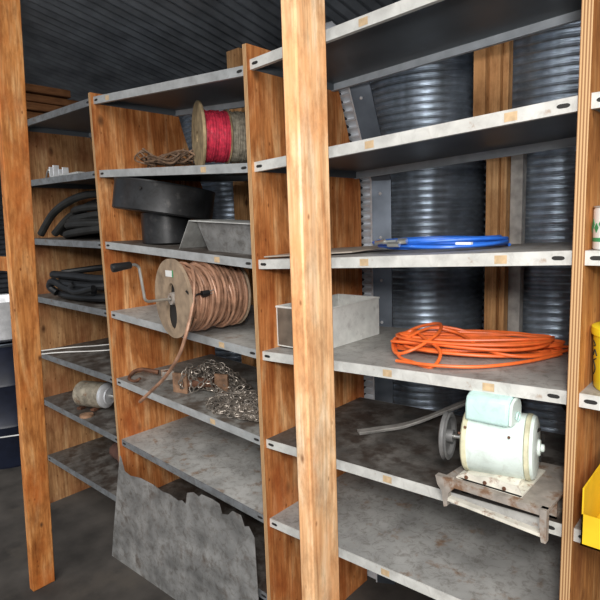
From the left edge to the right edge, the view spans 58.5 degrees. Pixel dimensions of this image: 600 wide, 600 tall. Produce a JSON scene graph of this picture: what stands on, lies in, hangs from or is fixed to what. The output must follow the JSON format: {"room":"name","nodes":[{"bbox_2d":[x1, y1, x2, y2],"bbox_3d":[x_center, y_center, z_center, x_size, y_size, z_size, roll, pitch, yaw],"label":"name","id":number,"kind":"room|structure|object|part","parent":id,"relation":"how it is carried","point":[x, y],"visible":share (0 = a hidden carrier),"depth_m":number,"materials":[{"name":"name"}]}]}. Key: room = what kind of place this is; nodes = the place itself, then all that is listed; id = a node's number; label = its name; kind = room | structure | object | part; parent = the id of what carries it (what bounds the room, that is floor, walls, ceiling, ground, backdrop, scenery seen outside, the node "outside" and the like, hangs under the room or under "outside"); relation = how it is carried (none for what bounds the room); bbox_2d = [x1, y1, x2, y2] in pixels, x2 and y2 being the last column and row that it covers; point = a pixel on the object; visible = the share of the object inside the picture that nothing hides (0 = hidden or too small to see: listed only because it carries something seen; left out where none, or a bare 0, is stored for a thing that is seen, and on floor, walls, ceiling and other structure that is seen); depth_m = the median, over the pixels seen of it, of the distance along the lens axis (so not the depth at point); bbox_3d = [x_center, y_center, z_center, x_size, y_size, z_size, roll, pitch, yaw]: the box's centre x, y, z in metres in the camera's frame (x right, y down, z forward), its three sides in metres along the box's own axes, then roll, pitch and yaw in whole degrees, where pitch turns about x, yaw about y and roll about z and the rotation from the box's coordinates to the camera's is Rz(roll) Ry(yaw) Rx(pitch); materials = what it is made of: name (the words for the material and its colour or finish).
{"room":"storage shed","nodes":[
{"label":"storage shed","id":0,"kind":"room"},
{"bbox_2d":[0,174,8,293],"bbox_3d":[-3.394,-0.415,5.203,0.014,2.700,2.100,5,11,41],"label":"wall","id":1,"kind":"structure","parent":0,"point":[4,288],"depth_m":5.55,"materials":[{"name":"grey metal"}]},
{"bbox_2d":[0,256,6,270],"bbox_3d":[-2.689,-0.305,4.143,2.430,0.090,0.040,5,11,41],"label":"wooden rail","id":2,"kind":"object","parent":1,"relation":"attached to","point":[3,260],"visible":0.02,"depth_m":3.42,"materials":[{"name":"brown wood"}]},
{"bbox_2d":[20,0,400,140],"bbox_3d":[-0.200,-1.395,2.208,8.600,0.440,2.154,5,11,41],"label":"ceiling","id":3,"kind":"structure","parent":0,"point":[81,47],"depth_m":2.93,"materials":[{"name":"grey metal"}]},
{"bbox_2d":[0,466,435,599],"bbox_3d":[-0.063,1.224,2.633,8.600,0.050,2.900,5,11,41],"label":"floor","id":4,"kind":"structure","parent":0,"point":[85,567],"depth_m":2.57,"materials":[{"name":"concrete"}]},
{"bbox_2d":[0,341,20,468],"bbox_3d":[-2.050,0.677,3.778,0.576,0.845,0.576,5,11,41],"label":"barrel","id":5,"kind":"object","parent":4,"relation":"on","point":[10,457],"visible":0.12,"depth_m":3.54,"materials":[{"name":"blue metal"}]},
{"bbox_2d":[0,294,11,342],"bbox_3d":[-2.068,0.122,3.700,0.590,0.270,0.590,5,11,41],"label":"tub","id":6,"kind":"object","parent":5,"relation":"on","point":[5,316],"visible":0.26,"depth_m":3.49,"materials":[{"name":"white plastic"}]},
{"bbox_2d":[0,0,54,591],"bbox_3d":[-1.094,-0.019,2.120,0.297,2.620,0.096,5,11,41],"label":"wooden post","id":7,"kind":"object","parent":4,"relation":"on","point":[15,172],"visible":1,"depth_m":2.10,"materials":[{"name":"brown wood"}]},
{"bbox_2d":[28,131,108,502],"bbox_3d":[-1.294,0.102,3.181,0.018,2.100,0.587,5,11,41],"label":"divider","id":8,"kind":"object","parent":4,"relation":"on","point":[59,326],"visible":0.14,"depth_m":3.08,"materials":[{"name":"brown wood"}]},
{"bbox_2d":[88,92,214,487],"bbox_3d":[-0.659,0.144,2.620,0.018,2.130,0.587,5,11,41],"label":"divider","id":9,"kind":"object","parent":4,"relation":"on","point":[118,134],"visible":0.45,"depth_m":2.46,"materials":[{"name":"orange wood"}]},
{"bbox_2d":[27,99,91,137],"bbox_3d":[-1.060,-0.903,2.701,0.830,0.039,0.418,5,11,41],"label":"metal shelf","id":10,"kind":"object","parent":9,"relation":"attached to","point":[73,119],"visible":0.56,"depth_m":2.75,"materials":[{"name":"grey metal"}]},
{"bbox_2d":[27,111,44,118],"bbox_3d":[-1.440,-0.945,2.787,0.200,0.038,0.550,5,11,41],"label":"plank","id":11,"kind":"object","parent":10,"relation":"on","point":[29,114],"visible":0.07,"depth_m":2.73,"materials":[{"name":"brown wood"}]},
{"bbox_2d":[26,101,61,112],"bbox_3d":[-1.426,-0.990,2.780,0.200,0.038,0.570,5,11,41],"label":"plank","id":12,"kind":"object","parent":11,"relation":"on","point":[31,106],"visible":0.08,"depth_m":2.75,"materials":[{"name":"brown wood"}]},
{"bbox_2d":[26,93,78,106],"bbox_3d":[-1.446,-1.034,2.777,0.200,0.038,0.550,5,11,41],"label":"plank","id":13,"kind":"object","parent":12,"relation":"on","point":[34,98],"visible":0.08,"depth_m":2.78,"materials":[{"name":"brown wood"}]},
{"bbox_2d":[25,83,70,98],"bbox_3d":[-1.459,-1.074,2.741,0.200,0.038,0.490,5,11,41],"label":"plank","id":14,"kind":"object","parent":13,"relation":"on","point":[30,88],"visible":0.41,"depth_m":2.77,"materials":[{"name":"brown wood"}]},
{"bbox_2d":[31,165,95,188],"bbox_3d":[-1.008,-0.644,2.787,0.830,0.104,0.548,5,11,41],"label":"metal shelf","id":15,"kind":"object","parent":9,"relation":"attached to","point":[85,180],"depth_m":2.68,"materials":[{"name":"grey metal"}]},
{"bbox_3d":[-1.218,-0.650,2.719,0.048,0.058,0.090,5,11,41],"label":"metal bracket","id":16,"kind":"part","parent":15,"relation":"part of","materials":[{"name":"silver metal"}]},
{"bbox_3d":[-1.143,-0.634,2.655,0.048,0.038,0.090,5,11,41],"label":"metal bracket","id":17,"kind":"part","parent":15,"relation":"part of","materials":[{"name":"silver metal"}]},
{"bbox_3d":[-1.006,-0.616,2.791,0.830,0.044,0.543,5,11,41],"label":"shelf panel","id":18,"kind":"part","parent":15,"relation":"part of","materials":[{"name":"grey metal"}]},
{"bbox_2d":[34,237,100,247],"bbox_3d":[-0.997,-0.315,2.833,0.830,0.051,0.548,5,11,41],"label":"metal shelf","id":19,"kind":"object","parent":9,"relation":"attached to","point":[88,242],"visible":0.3,"depth_m":2.62,"materials":[{"name":"metal"}]},
{"bbox_3d":[-0.996,-0.316,2.833,0.830,0.049,0.543,5,11,41],"label":"shelf panel","id":20,"kind":"part","parent":19,"relation":"part of","materials":[{"name":"paint"}]},
{"bbox_2d":[37,190,99,238],"bbox_3d":[-1.001,-0.436,2.750,0.636,0.235,0.445,5,11,41],"label":"hose","id":21,"kind":"object","parent":19,"relation":"on","point":[78,223],"visible":0.45,"depth_m":2.63,"materials":[{"name":"black rubber"}]},
{"bbox_2d":[38,291,106,316],"bbox_3d":[-0.986,-0.008,2.876,0.830,0.048,0.548,5,11,41],"label":"metal shelf","id":22,"kind":"object","parent":9,"relation":"attached to","point":[98,308],"visible":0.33,"depth_m":2.65,"materials":[{"name":"metal"}]},
{"bbox_2d":[46,264,105,301],"bbox_3d":[-0.989,-0.102,2.750,0.620,0.172,0.419,5,11,41],"label":"hose","id":23,"kind":"object","parent":22,"relation":"on","point":[73,283],"visible":0.64,"depth_m":2.64,"materials":[{"name":"black rubber"}]},
{"bbox_2d":[41,338,111,382],"bbox_3d":[-0.976,0.300,2.919,0.830,0.042,0.548,5,11,41],"label":"metal shelf","id":24,"kind":"object","parent":9,"relation":"attached to","point":[97,364],"visible":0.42,"depth_m":2.82,"materials":[{"name":"metal"}]},
{"bbox_2d":[41,344,108,350],"bbox_3d":[-1.182,0.261,3.068,0.559,0.013,0.007,-5,9,-20],"label":"rod","id":25,"kind":"object","parent":24,"relation":"on","point":[102,344],"visible":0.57,"depth_m":3.03,"materials":[{"name":"silver metal"}]},
{"bbox_2d":[41,349,109,354],"bbox_3d":[-1.140,0.278,2.939,0.555,0.013,0.007,-3,8,-10],"label":"rod","id":26,"kind":"object","parent":24,"relation":"on","point":[108,349],"visible":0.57,"depth_m":2.92,"materials":[{"name":"silver metal"}]},
{"bbox_2d":[44,382,116,442],"bbox_3d":[-0.967,0.579,2.958,0.830,0.059,0.548,5,11,41],"label":"metal shelf","id":27,"kind":"object","parent":9,"relation":"attached to","point":[103,422],"visible":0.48,"depth_m":2.80,"materials":[{"name":"metal"}]},
{"bbox_2d":[79,412,93,418],"bbox_3d":[-1.099,0.594,2.757,0.070,0.026,0.070,5,11,41],"label":"scrap","id":28,"kind":"object","parent":27,"relation":"on","point":[85,415],"visible":0.99,"depth_m":2.74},
{"bbox_2d":[72,380,113,410],"bbox_3d":[-1.085,0.507,2.856,0.257,0.141,0.136,1,9,20],"label":"motor","id":29,"kind":"object","parent":27,"relation":"on","point":[98,395],"visible":0.86,"depth_m":2.81,"materials":[{"name":"beige paint"}]},
{"bbox_2d":[48,436,118,500],"bbox_3d":[-0.956,0.901,3.003,0.830,0.035,0.548,5,11,41],"label":"metal shelf","id":30,"kind":"object","parent":9,"relation":"attached to","point":[91,462],"visible":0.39,"depth_m":2.95,"materials":[{"name":"metal"}]},
{"bbox_2d":[109,443,118,462],"bbox_3d":[-0.818,0.804,2.855,0.385,0.184,0.322,5,11,41],"label":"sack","id":31,"kind":"object","parent":30,"relation":"on","point":[113,450],"visible":0.04,"depth_m":2.82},
{"bbox_2d":[112,456,258,599],"bbox_3d":[-0.530,0.991,2.222,1.010,0.556,0.026,5,11,41],"label":"sheet","id":32,"kind":"object","parent":4,"relation":"on","point":[192,550],"visible":1,"depth_m":2.17,"materials":[{"name":"grey metal"}]},
{"bbox_2d":[179,110,241,362],"bbox_3d":[-0.411,-0.030,3.368,0.557,2.250,0.557,5,11,41],"label":"corrugated culvert","id":33,"kind":"object","parent":4,"relation":"on","point":[223,208],"visible":0.05,"depth_m":3.03,"materials":[{"name":"grey metal"}]},
{"bbox_2d":[226,47,256,366],"bbox_3d":[-0.275,-0.027,2.772,0.090,2.400,0.040,5,11,41],"label":"stud","id":34,"kind":"object","parent":4,"relation":"on","point":[234,57],"visible":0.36,"depth_m":2.68,"materials":[{"name":"brown wood"}]},
{"bbox_2d":[242,43,366,599],"bbox_3d":[0.059,0.224,1.990,0.018,2.100,0.587,5,11,41],"label":"divider","id":35,"kind":"object","parent":4,"relation":"on","point":[263,92],"visible":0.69,"depth_m":1.83,"materials":[{"name":"orange wood"}]},
{"bbox_2d":[93,66,244,116],"bbox_3d":[-0.382,-0.803,2.111,0.940,0.101,0.418,5,11,41],"label":"metal shelf","id":36,"kind":"object","parent":35,"relation":"attached to","point":[220,90],"visible":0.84,"depth_m":2.15,"materials":[{"name":"grey metal"}]},
{"bbox_2d":[99,163,247,181],"bbox_3d":[-0.329,-0.515,2.201,0.940,0.092,0.548,5,11,41],"label":"metal shelf","id":37,"kind":"object","parent":35,"relation":"attached to","point":[237,171],"visible":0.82,"depth_m":2.11,"materials":[{"name":"grey metal"}]},
{"bbox_2d":[134,148,194,167],"bbox_3d":[-0.544,-0.604,2.242,0.397,0.098,0.168,5,11,41],"label":"bundle","id":38,"kind":"object","parent":37,"relation":"on","point":[177,155],"visible":0.89,"depth_m":2.18,"materials":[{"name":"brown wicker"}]},
{"bbox_3d":[-0.329,-0.516,2.201,0.940,0.090,0.543,5,11,41],"label":"shelf panel","id":39,"kind":"part","parent":37,"relation":"part of","materials":[{"name":"grey metal"}]},
{"bbox_2d":[191,100,246,164],"bbox_3d":[-0.288,-0.629,2.067,0.217,0.256,0.256,-5,9,-20],"label":"spool","id":40,"kind":"object","parent":37,"relation":"on","point":[217,136],"visible":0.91,"depth_m":1.99,"materials":[{"name":"red fabric"}]},
{"bbox_2d":[105,240,251,267],"bbox_3d":[-0.319,-0.212,2.243,0.940,0.092,0.548,5,11,41],"label":"metal shelf","id":41,"kind":"object","parent":35,"relation":"attached to","point":[202,254],"visible":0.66,"depth_m":2.01,"materials":[{"name":"metal"}]},
{"bbox_2d":[112,177,215,243],"bbox_3d":[-0.577,-0.384,2.301,0.430,0.279,0.432,5,11,41],"label":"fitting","id":42,"kind":"object","parent":41,"relation":"on","point":[166,208],"visible":0.93,"depth_m":2.14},
{"bbox_3d":[-0.319,-0.213,2.243,0.940,0.090,0.543,5,11,41],"label":"shelf panel","id":43,"kind":"part","parent":41,"relation":"part of","materials":[{"name":"paint"}]},
{"bbox_2d":[179,219,251,254],"bbox_3d":[-0.228,-0.239,2.011,0.445,0.132,0.250,5,11,41],"label":"channel","id":44,"kind":"object","parent":41,"relation":"on","point":[222,235],"visible":0.67,"depth_m":1.96,"materials":[{"name":"metal"}]},
{"bbox_2d":[111,304,255,357],"bbox_3d":[-0.309,0.089,2.285,0.940,0.085,0.548,5,11,41],"label":"metal shelf","id":45,"kind":"object","parent":35,"relation":"attached to","point":[237,338],"visible":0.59,"depth_m":2.05,"materials":[{"name":"grey metal"}]},
{"bbox_2d":[110,259,250,402],"bbox_3d":[-0.426,0.119,1.922,0.460,0.537,0.300,-8,10,-38],"label":"cable reel","id":46,"kind":"object","parent":45,"relation":"on","point":[196,295],"visible":0.98,"depth_m":1.89,"materials":[{"name":"orange metal"}]},
{"bbox_3d":[-0.592,-0.109,1.774,0.069,0.033,0.031,-9,10,-40],"label":"crank handle","id":47,"kind":"part","parent":46,"relation":"part of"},
{"bbox_2d":[117,354,259,444],"bbox_3d":[-0.299,0.392,2.328,0.940,0.080,0.548,5,11,41],"label":"metal shelf","id":48,"kind":"object","parent":35,"relation":"attached to","point":[192,404],"visible":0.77,"depth_m":2.24,"materials":[{"name":"grey metal"}]},
{"bbox_2d":[127,359,252,393],"bbox_3d":[-0.480,0.310,2.373,0.607,0.135,0.305,3,10,34],"label":"chain hoist","id":49,"kind":"object","parent":48,"relation":"on","point":[211,377],"visible":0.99,"depth_m":2.25,"materials":[{"name":"metal"}]},
{"bbox_3d":[-0.418,0.322,2.235,0.178,0.124,0.067,-2,8,-3],"label":"wrapped chain","id":50,"kind":"part","parent":49,"relation":"part of","materials":[{"name":"silver metal"}]},
{"bbox_3d":[-0.382,0.321,2.350,0.410,0.108,0.226,5,11,41],"label":"chain","id":51,"kind":"part","parent":49,"relation":"part of","materials":[{"name":"silver metal"}]},
{"bbox_2d":[205,388,258,421],"bbox_3d":[-0.206,0.388,2.081,0.387,0.075,0.256,3,10,33],"label":"chain","id":52,"kind":"object","parent":48,"relation":"on","point":[241,404],"visible":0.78,"depth_m":2.04,"materials":[{"name":"silver metal"}]},
{"bbox_2d":[122,415,263,522],"bbox_3d":[-0.289,0.677,2.368,0.940,0.076,0.548,5,11,41],"label":"metal shelf","id":53,"kind":"object","parent":35,"relation":"attached to","point":[226,465],"visible":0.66,"depth_m":2.29,"materials":[{"name":"metal"}]},
{"bbox_2d":[159,478,266,599],"bbox_3d":[-0.279,0.979,2.410,0.940,0.070,0.548,5,11,41],"label":"metal shelf","id":54,"kind":"object","parent":35,"relation":"attached to","point":[179,488],"visible":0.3,"depth_m":2.38,"materials":[{"name":"metal"}]},
{"bbox_2d":[281,0,339,599],"bbox_3d":[0.028,0.062,1.131,0.038,2.660,0.093,5,11,41],"label":"wooden post","id":55,"kind":"object","parent":4,"relation":"on","point":[302,21],"visible":1,"depth_m":1.10,"materials":[{"name":"brown wood"}]},
{"bbox_2d":[325,21,394,584],"bbox_3d":[0.238,0.129,2.101,0.128,2.244,0.263,5,11,41],"label":"metal bracket","id":56,"kind":"object","parent":4,"relation":"on","point":[358,103],"visible":0.3,"depth_m":2.11,"materials":[{"name":"grey metal"}]},
{"bbox_2d":[370,51,485,415],"bbox_3d":[0.579,0.048,2.467,0.557,2.280,0.557,5,11,41],"label":"corrugated metal wall","id":57,"kind":"structure","parent":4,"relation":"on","point":[449,200],"depth_m":2.17,"materials":[{"name":"grey metal"}]},
{"bbox_2d":[484,43,503,329],"bbox_3d":[0.686,0.062,1.913,0.043,2.400,0.040,5,11,41],"label":"stud","id":58,"kind":"object","parent":4,"relation":"on","point":[493,166],"visible":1,"depth_m":1.84,"materials":[{"name":"brown wood"}]},
{"bbox_2d":[473,47,489,116],"bbox_3d":[0.605,-0.816,1.782,0.041,0.620,0.040,5,11,41],"label":"stud","id":59,"kind":"object","parent":58,"relation":"attached to","point":[481,74],"visible":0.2,"depth_m":1.78,"materials":[{"name":"brown wood"}]},
{"bbox_2d":[498,40,512,330],"bbox_3d":[0.723,0.062,1.907,0.019,2.400,0.040,5,11,41],"label":"stud","id":60,"kind":"object","parent":4,"relation":"on","point":[508,46],"visible":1,"depth_m":1.83,"materials":[{"name":"brown wood"}]},
{"bbox_2d":[508,154,526,398],"bbox_3d":[0.778,0.357,1.952,0.040,1.800,0.035,5,11,41],"label":"steel post","id":61,"kind":"object","parent":4,"relation":"on","point":[518,162],"visible":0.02,"depth_m":1.86,"materials":[{"name":"grey metal"}]},
{"bbox_2d":[482,21,580,434],"bbox_3d":[0.998,0.086,2.098,0.540,2.280,0.540,-7,9,-32],"label":"corrugated metal wall","id":62,"kind":"structure","parent":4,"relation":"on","point":[545,63],"depth_m":1.82,"materials":[{"name":"grey metal"}]},
{"bbox_2d":[559,0,599,599],"bbox_3d":[0.772,0.288,1.362,0.021,2.100,0.587,5,11,41],"label":"divider","id":63,"kind":"object","parent":4,"relation":"on","point":[580,565],"visible":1,"depth_m":1.13,"materials":[{"name":"brown wood"}]},
{"bbox_2d":[266,397,564,536],"bbox_3d":[0.414,0.398,1.691,0.933,0.198,0.548,5,11,41],"label":"metal shelf","id":64,"kind":"object","parent":63,"relation":"attached to","point":[409,458],"depth_m":1.66,"materials":[{"name":"metal"}]},
{"bbox_3d":[0.418,0.365,1.778,0.458,0.156,0.064,-1,8,7],"label":"metal strip","id":65,"kind":"part","parent":64,"relation":"part of","materials":[{"name":"grey metal"}]},
{"bbox_2d":[435,462,563,543],"bbox_3d":[0.512,0.459,1.309,0.270,0.079,0.243,5,11,41],"label":"stand","id":66,"kind":"object","parent":64,"relation":"on","point":[544,498],"visible":0.7,"depth_m":1.22,"materials":[{"name":"grey metal"}]},
{"bbox_3d":[0.354,0.463,1.299,0.047,0.074,0.018,5,11,41],"label":"leg","id":67,"kind":"part","parent":66,"relation":"part of","materials":[{"name":"grey metal"}]},
{"bbox_2d":[438,390,544,497],"bbox_3d":[0.465,0.319,1.305,0.241,0.215,0.180,5,11,41],"label":"motor","id":68,"kind":"object","parent":66,"relation":"on","point":[501,447],"visible":1,"depth_m":1.24,"materials":[{"name":"green paint"}]},
{"bbox_3d":[0.518,0.427,1.301,0.254,0.006,0.240,5,11,41],"label":"plate","id":69,"kind":"part","parent":66,"relation":"part of","materials":[{"name":"grey metal"}]},
{"bbox_3d":[0.524,0.483,1.150,0.014,0.075,0.018,5,11,41],"label":"leg","id":70,"kind":"part","parent":66,"relation":"part of","materials":[{"name":"beige metal"}]},
{"bbox_2d":[262,326,568,404],"bbox_3d":[0.406,0.162,1.657,0.933,0.067,0.548,5,11,41],"label":"metal shelf","id":71,"kind":"object","parent":63,"relation":"attached to","point":[545,380],"visible":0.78,"depth_m":1.40,"materials":[{"name":"grey metal"}]},
{"bbox_2d":[275,294,379,347],"bbox_3d":[0.100,0.071,1.852,0.189,0.135,0.352,5,11,41],"label":"metal box","id":72,"kind":"object","parent":71,"relation":"on","point":[355,317],"visible":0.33,"depth_m":1.80,"materials":[{"name":"metal"}]},
{"bbox_3d":[-0.007,0.091,1.733,0.175,0.128,0.004,5,11,41],"label":"panel","id":73,"kind":"part","parent":72,"relation":"part of","materials":[{"name":"metal"}]},
{"bbox_2d":[390,322,568,368],"bbox_3d":[0.486,0.124,1.516,0.483,0.075,0.394,5,11,41],"label":"extension cord","id":74,"kind":"object","parent":71,"relation":"on","point":[498,343],"visible":0.99,"depth_m":1.49,"materials":[{"name":"orange plastic"}]},
{"bbox_2d":[258,242,572,268],"bbox_3d":[0.396,-0.135,1.616,0.933,0.066,0.548,5,11,41],"label":"metal shelf","id":75,"kind":"object","parent":63,"relation":"attached to","point":[551,253],"visible":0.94,"depth_m":1.34,"materials":[{"name":"grey metal"}]},
{"bbox_2d":[264,246,380,257],"bbox_3d":[0.118,-0.165,1.788,0.273,0.023,0.400,5,11,41],"label":"sheet","id":76,"kind":"object","parent":75,"relation":"on","point":[361,248],"visible":0.71,"depth_m":1.74,"materials":[{"name":"grey metal"}]},
{"bbox_3d":[0.396,-0.136,1.616,0.933,0.064,0.543,5,11,41],"label":"shelf panel","id":77,"kind":"part","parent":75,"relation":"part of","materials":[{"name":"grey paint"}]},
{"bbox_2d":[372,235,510,249],"bbox_3d":[0.400,-0.169,1.561,0.383,0.036,0.357,5,11,41],"label":"air hose","id":78,"kind":"object","parent":75,"relation":"on","point":[424,242],"visible":1,"depth_m":1.44,"materials":[{"name":"plastic"}]},
{"bbox_2d":[270,472,561,599],"bbox_3d":[0.426,0.748,1.740,0.933,0.063,0.548,5,11,41],"label":"metal shelf","id":79,"kind":"object","parent":63,"relation":"attached to","point":[435,550],"visible":0.7,"depth_m":1.62,"materials":[{"name":"metal"}]},
{"bbox_2d":[250,0,581,91],"bbox_3d":[0.333,-0.732,1.483,0.933,0.065,0.418,5,11,41],"label":"metal shelf","id":80,"kind":"object","parent":63,"relation":"attached to","point":[403,35],"visible":0.96,"depth_m":1.50,"materials":[{"name":"grey metal"}]},
{"bbox_2d":[254,95,577,178],"bbox_3d":[0.386,-0.438,1.573,0.933,0.067,0.548,5,11,41],"label":"metal shelf","id":81,"kind":"object","parent":63,"relation":"attached to","point":[550,125],"visible":0.95,"depth_m":1.52,"materials":[{"name":"grey metal"}]},
{"bbox_3d":[1.483,0.352,0.736,0.018,2.100,0.587,5,11,41],"label":"divider","id":82,"kind":"object","parent":4,"relation":"on","visible":0},
{"bbox_2d":[573,516,581,542],"bbox_3d":[1.129,0.511,1.069,0.930,0.030,0.548,5,11,41],"label":"metal shelf","id":83,"kind":"object","parent":82,"relation":"attached to","point":[577,529],"visible":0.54,"depth_m":1.17,"materials":[{"name":"grey metal"}]},
{"bbox_3d":[1.129,0.510,1.069,0.930,0.028,0.543,5,11,41],"label":"shelf panel","id":84,"kind":"part","parent":83,"relation":"part of","materials":[{"name":"grey paint"}]},
{"bbox_2d":[580,464,599,550],"bbox_3d":[0.723,0.437,1.125,0.182,0.125,0.230,5,11,41],"label":"bin","id":85,"kind":"object","parent":83,"relation":"on","point":[590,520],"visible":1,"depth_m":1.10,"materials":[{"name":"plastic"}]},
{"bbox_2d":[579,381,599,410],"bbox_3d":[1.119,0.208,1.027,0.930,0.030,0.548,5,11,41],"label":"metal shelf","id":86,"kind":"object","parent":82,"relation":"attached to","point":[589,397],"visible":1,"depth_m":1.12,"materials":[{"name":"grey metal"}]},
{"bbox_3d":[1.119,0.207,1.027,0.930,0.028,0.543,5,11,41],"label":"shelf panel","id":87,"kind":"part","parent":86,"relation":"part of","materials":[{"name":"grey paint"}]},
{"bbox_2d":[591,322,599,390],"bbox_3d":[0.700,0.122,1.133,0.154,0.137,0.154,5,11,41],"label":"bucket","id":88,"kind":"object","parent":86,"relation":"on","point":[595,328],"visible":1,"depth_m":1.14,"materials":[{"name":"plastic"}]},
{"bbox_3d":[0.698,0.064,1.124,0.154,0.019,0.154,5,11,41],"label":"lid","id":89,"kind":"part","parent":88,"relation":"part of","materials":[{"name":"yellow plastic"}]},
{"bbox_2d":[585,249,599,265],"bbox_3d":[1.109,-0.088,0.985,0.930,0.030,0.548,5,11,41],"label":"metal shelf","id":90,"kind":"object","parent":82,"relation":"attached to","point":[592,256],"visible":1,"depth_m":1.08,"materials":[{"name":"grey metal"}]},
{"bbox_2d":[592,206,599,249],"bbox_3d":[0.639,-0.148,1.089,0.078,0.088,0.078,5,11,41],"label":"paint can","id":91,"kind":"object","parent":90,"relation":"on","point":[596,218],"visible":1,"depth_m":1.09,"materials":[{"name":"metal"}]},
{"bbox_2d":[592,219,599,241],"bbox_3d":[0.639,-0.143,1.090,0.078,0.046,0.078,5,11,41],"label":"print","id":92,"kind":"object","parent":91,"relation":"attached to","point":[596,222],"depth_m":1.09},
{"bbox_2d":[591,92,599,111],"bbox_3d":[1.099,-0.392,0.943,0.930,0.030,0.548,5,11,41],"label":"metal shelf","id":93,"kind":"object","parent":82,"relation":"attached to","point":[595,100],"visible":1,"depth_m":1.04,"materials":[{"name":"grey metal"}]},
{"bbox_2d":[179,92,365,394],"bbox_3d":[0.522,-0.207,3.151,8.600,2.600,0.014,5,11,41],"label":"wall","id":94,"kind":"structure","parent":0,"point":[347,126],"depth_m":3.23,"materials":[{"name":"grey metal"}]}
]}

